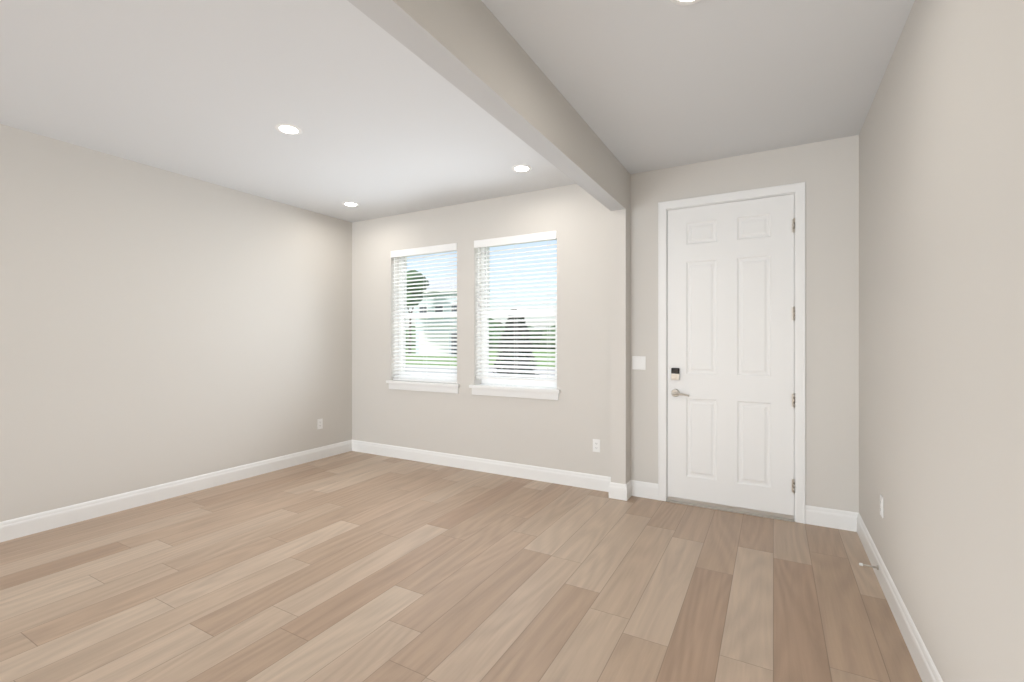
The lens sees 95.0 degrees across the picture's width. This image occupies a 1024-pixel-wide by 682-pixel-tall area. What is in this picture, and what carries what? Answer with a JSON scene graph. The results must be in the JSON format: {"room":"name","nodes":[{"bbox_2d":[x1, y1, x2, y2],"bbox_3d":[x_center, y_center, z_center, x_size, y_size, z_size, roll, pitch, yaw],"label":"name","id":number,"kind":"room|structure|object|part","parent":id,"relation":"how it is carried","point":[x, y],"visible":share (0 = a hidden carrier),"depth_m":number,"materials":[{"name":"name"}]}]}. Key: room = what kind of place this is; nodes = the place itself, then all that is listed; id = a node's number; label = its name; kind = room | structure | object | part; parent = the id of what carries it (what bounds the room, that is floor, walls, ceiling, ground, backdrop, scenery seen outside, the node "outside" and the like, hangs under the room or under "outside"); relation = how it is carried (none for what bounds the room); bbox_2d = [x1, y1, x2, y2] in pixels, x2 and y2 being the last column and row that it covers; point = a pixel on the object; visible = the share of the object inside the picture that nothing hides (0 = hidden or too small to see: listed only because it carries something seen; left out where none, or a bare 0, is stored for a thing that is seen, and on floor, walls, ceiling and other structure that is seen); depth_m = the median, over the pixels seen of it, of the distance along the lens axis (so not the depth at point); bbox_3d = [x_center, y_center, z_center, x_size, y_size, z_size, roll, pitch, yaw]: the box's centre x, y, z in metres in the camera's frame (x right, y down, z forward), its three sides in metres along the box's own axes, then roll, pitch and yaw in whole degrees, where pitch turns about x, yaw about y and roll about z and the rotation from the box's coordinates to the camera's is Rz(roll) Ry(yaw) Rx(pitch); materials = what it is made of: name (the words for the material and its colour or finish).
{"room":"empty living room","nodes":[
{"label":"empty living room","id":0,"kind":"room"},
{"bbox_2d":[0,124,351,521],"bbox_3d":[-5.268,-0.055,0.128,0.250,2.810,13.600,0,0,29],"label":"wall","id":1,"kind":"structure","parent":0,"point":[158,326],"depth_m":3.92,"materials":[{"name":"grey paint"}]},
{"bbox_2d":[0,440,351,541],"bbox_3d":[-5.152,1.283,0.064,0.014,0.134,13.100,0,0,29],"label":"baseboard","id":2,"kind":"structure","parent":1,"relation":"attached to","point":[15,528],"depth_m":3.90,"materials":[{"name":"white wood"}]},
{"bbox_2d":[317,419,322,428],"bbox_3d":[-2.198,0.950,5.378,0.007,0.115,0.070,0,0,29],"label":"electrical outlet","id":3,"kind":"object","parent":1,"relation":"attached to","point":[319,423],"visible":1,"depth_m":5.37,"materials":[{"name":"white plastic"}]},
{"bbox_2d":[0,0,914,222],"bbox_3d":[-2.943,-1.535,-1.166,5.570,0.150,13.600,0,0,29],"label":"ceiling","id":4,"kind":"structure","parent":0,"point":[217,91],"depth_m":2.71,"materials":[{"name":"white paint"}]},
{"bbox_2d":[274,123,302,134],"bbox_3d":[-1.540,-1.457,3.237,0.176,0.006,0.176,0,0,29],"label":"recessed light","id":5,"kind":"object","parent":4,"relation":"in","point":[289,129],"visible":1,"depth_m":3.23,"materials":[{"name":"white plastic"}]},
{"bbox_2d":[342,202,358,206],"bbox_3d":[-1.721,-1.457,5.009,0.176,0.006,0.176,0,0,29],"label":"recessed light","id":6,"kind":"object","parent":4,"relation":"in","point":[351,204],"visible":1,"depth_m":5.01,"materials":[{"name":"white plastic"}]},
{"bbox_2d":[511,165,531,171],"bbox_3d":[0.082,-1.457,3.971,0.176,0.006,0.176,0,0,29],"label":"recessed light","id":7,"kind":"object","parent":4,"relation":"in","point":[521,168],"visible":1,"depth_m":3.96,"materials":[{"name":"white plastic"}]},
{"bbox_2d":[670,0,700,4],"bbox_3d":[0.745,-1.457,1.955,0.176,0.006,0.176,0,0,29],"label":"recessed light","id":8,"kind":"object","parent":4,"relation":"in","point":[683,2],"visible":1,"depth_m":2.02,"materials":[{"name":"white plastic"}]},
{"bbox_2d":[0,451,921,681],"bbox_3d":[-2.943,1.410,-1.166,5.570,0.120,13.600,0,0,29],"label":"floor","id":9,"kind":"structure","parent":0,"point":[352,566],"depth_m":2.55,"materials":[{"name":"brown wood"}]},
{"bbox_2d":[352,135,858,512],"bbox_3d":[0.303,-0.055,4.667,5.570,2.810,0.250,0,0,29],"label":"wall","id":10,"kind":"structure","parent":0,"point":[568,427],"depth_m":4.29,"materials":[{"name":"grey paint"}]},
{"bbox_2d":[386,380,459,393],"bbox_3d":[-0.978,0.510,5.291,1.025,0.100,0.175,0,0,29],"label":"sill","id":11,"kind":"structure","parent":10,"relation":"attached to","point":[425,386],"depth_m":5.21,"materials":[{"name":"white wood"}]},
{"bbox_2d":[399,250,456,380],"bbox_3d":[-0.919,-0.295,5.396,0.945,1.510,0.074,0,0,29],"label":"window","id":12,"kind":"structure","parent":10,"relation":"in","point":[400,272],"depth_m":5.57,"materials":[{"name":"white plastic"}]},
{"bbox_2d":[391,243,456,382],"bbox_3d":[-0.984,-0.296,5.279,0.941,1.504,0.081,0,0,29],"label":"window blind","id":13,"kind":"object","parent":12,"relation":"attached to","point":[425,250],"visible":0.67,"depth_m":5.28,"materials":[{"name":"white plastic"}]},
{"bbox_2d":[352,440,619,495],"bbox_3d":[-0.515,1.283,4.971,3.286,0.134,0.014,0,0,29],"label":"baseboard","id":14,"kind":"structure","parent":10,"relation":"attached to","point":[570,478],"depth_m":4.76,"materials":[{"name":"white wood"}]},
{"bbox_2d":[347,0,629,483],"bbox_3d":[-2.204,-0.055,-1.577,0.130,2.810,13.100,0,0,29],"label":"header","id":15,"kind":"object","parent":10,"relation":"attached to","point":[474,51],"visible":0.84,"depth_m":2.46,"materials":[{"name":"grey paint"}]},
{"bbox_2d":[469,384,560,399],"bbox_3d":[0.038,0.510,4.726,1.020,0.100,0.175,0,0,29],"label":"sill","id":16,"kind":"structure","parent":10,"relation":"attached to","point":[547,393],"depth_m":4.64,"materials":[{"name":"white wood"}]},
{"bbox_2d":[481,239,556,387],"bbox_3d":[0.097,-0.295,4.831,0.940,1.510,0.074,0,0,29],"label":"window","id":17,"kind":"structure","parent":10,"relation":"in","point":[520,382],"depth_m":4.91,"materials":[{"name":"white plastic"}]},
{"bbox_2d":[474,231,556,381],"bbox_3d":[0.032,-0.329,4.714,0.936,1.439,0.081,0,0,29],"label":"window blind","id":18,"kind":"object","parent":17,"relation":"attached to","point":[532,237],"visible":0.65,"depth_m":4.70,"materials":[{"name":"white plastic"}]},
{"bbox_2d":[593,439,599,451],"bbox_3d":[0.766,0.950,4.262,0.070,0.115,0.007,0,0,29],"label":"electrical outlet","id":19,"kind":"object","parent":10,"relation":"attached to","point":[596,445],"visible":1,"depth_m":4.26,"materials":[{"name":"white plastic"}]},
{"bbox_2d":[632,356,645,369],"bbox_3d":[1.100,0.190,4.074,0.116,0.116,0.010,0,0,29],"label":"switch plate","id":20,"kind":"object","parent":10,"relation":"attached to","point":[638,362],"visible":1,"depth_m":4.07,"materials":[{"name":"white plastic"}]},
{"bbox_2d":[667,499,794,521],"bbox_3d":[1.736,1.345,3.782,0.922,0.010,0.142,0,0,29],"label":"door threshold sill","id":21,"kind":"structure","parent":10,"relation":"attached to","point":[740,512],"depth_m":3.71,"materials":[{"name":"silver metal"}]},
{"bbox_2d":[668,194,794,515],"bbox_3d":[1.717,0.118,3.732,0.932,2.440,0.104,0,0,29],"label":"door","id":22,"kind":"structure","parent":10,"relation":"in","point":[730,349],"depth_m":3.72,"materials":[{"name":"white wood"}]},
{"bbox_2d":[671,368,679,373],"bbox_3d":[1.365,0.250,3.923,0.066,0.050,0.024,0,0,29],"label":"keypad","id":23,"kind":"object","parent":22,"relation":"attached to","point":[675,370],"visible":1,"depth_m":3.91,"materials":[{"name":"black"}]},
{"bbox_3d":[1.392,0.435,3.888,0.146,0.066,0.060,0,0,29],"label":"lever handle","id":24,"kind":"part","parent":22,"relation":"part of","materials":[{"name":"silver metal"}]},
{"bbox_2d":[668,496,793,519],"bbox_3d":[1.713,1.324,3.741,0.912,0.028,0.004,0,0,29],"label":"door sweep","id":25,"kind":"object","parent":22,"relation":"attached to","point":[733,508],"depth_m":3.72,"materials":[{"name":"silver metal"}]},
{"bbox_3d":[2.111,0.110,3.514,0.030,2.058,0.016,0,0,29],"label":"door hinges","id":26,"kind":"part","parent":22,"relation":"part of","materials":[{"name":"silver metal"}]},
{"bbox_2d":[658,182,804,523],"bbox_3d":[1.767,0.088,3.840,1.060,2.524,0.271,0,0,29],"label":"door frame","id":27,"kind":"structure","parent":10,"relation":"attached to","point":[798,189],"depth_m":3.59,"materials":[{"name":"white wood"}]},
{"bbox_2d":[805,505,851,530],"bbox_3d":[2.300,1.283,3.404,0.293,0.134,0.014,0,0,29],"label":"baseboard","id":28,"kind":"structure","parent":10,"relation":"attached to","point":[819,516],"depth_m":3.40,"materials":[{"name":"white wood"}]},
{"bbox_2d":[859,0,1023,681],"bbox_3d":[-0.619,-0.055,-2.459,0.250,2.810,13.600,0,0,29],"label":"wall","id":29,"kind":"structure","parent":0,"point":[941,303],"depth_m":1.62,"materials":[{"name":"grey paint"}]},
{"bbox_2d":[880,494,882,517],"bbox_3d":[2.060,0.920,2.619,0.007,0.115,0.070,0,0,29],"label":"electrical outlet","id":30,"kind":"object","parent":29,"relation":"attached to","point":[881,505],"visible":1,"depth_m":2.61,"materials":[{"name":"white plastic"}]},
{"bbox_2d":[852,512,942,681],"bbox_3d":[-0.735,1.283,-2.395,0.014,0.134,13.100,0,0,29],"label":"baseboard","id":31,"kind":"structure","parent":29,"relation":"attached to","point":[927,670],"depth_m":2.21,"materials":[{"name":"white wood"}]},
{"bbox_2d":[859,563,878,569],"bbox_3d":[2.022,1.275,2.663,0.088,0.026,0.026,0,0,29],"label":"door stop","id":32,"kind":"object","parent":31,"relation":"attached to","point":[862,564],"depth_m":2.66,"materials":[{"name":"white metal"}]},
{"label":"outside","id":33,"kind":"structure","parent":0,"visible":0},
{"bbox_2d":[406,348,554,387],"bbox_3d":[13.751,1.470,86.392,180.000,0.001,155.650,0,0,29],"label":"ground","id":34,"kind":"structure","parent":33,"point":[456,357],"depth_m":37.31,"materials":[{"name":"green plant"}]},
{"bbox_2d":[407,270,428,353],"bbox_3d":[-10.791,-2.939,48.023,4.932,8.826,3.813,0,0,29],"label":"tree","id":35,"kind":"object","parent":34,"relation":"on","point":[412,282],"depth_m":46.80,"materials":[{"name":"green plant"}]},
{"bbox_2d":[416,278,456,353],"bbox_3d":[-6.799,-2.730,51.835,7.500,8.400,5.030,0,0,29],"label":"house","id":36,"kind":"structure","parent":34,"relation":"on","point":[443,291],"depth_m":50.27,"materials":[{"name":"grey"}]},
{"bbox_2d":[406,367,554,378],"bbox_3d":[-17.216,1.460,30.755,180.000,0.020,7.000,0,0,29],"label":"street","id":37,"kind":"structure","parent":34,"relation":"on","point":[456,369],"depth_m":23.08,"materials":[{"name":"grey asphalt"}]},
{"bbox_3d":[-0.437,1.450,6.309,5.100,0.040,1.900,0,0,29],"label":"ground","id":38,"kind":"structure","parent":34,"relation":"on","visible":0},
{"bbox_2d":[491,309,538,386],"bbox_3d":[0.061,0.536,6.250,0.913,1.992,0.865,0,0,29],"label":"bush","id":39,"kind":"object","parent":38,"relation":"on","point":[516,318],"depth_m":6.15,"materials":[{"name":"green plant"}]},
{"bbox_2d":[406,318,554,348],"bbox_3d":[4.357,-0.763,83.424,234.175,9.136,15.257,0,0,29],"label":"tree","id":40,"kind":"object","parent":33,"point":[503,331],"depth_m":83.20,"materials":[{"name":"green plant"}]}
]}

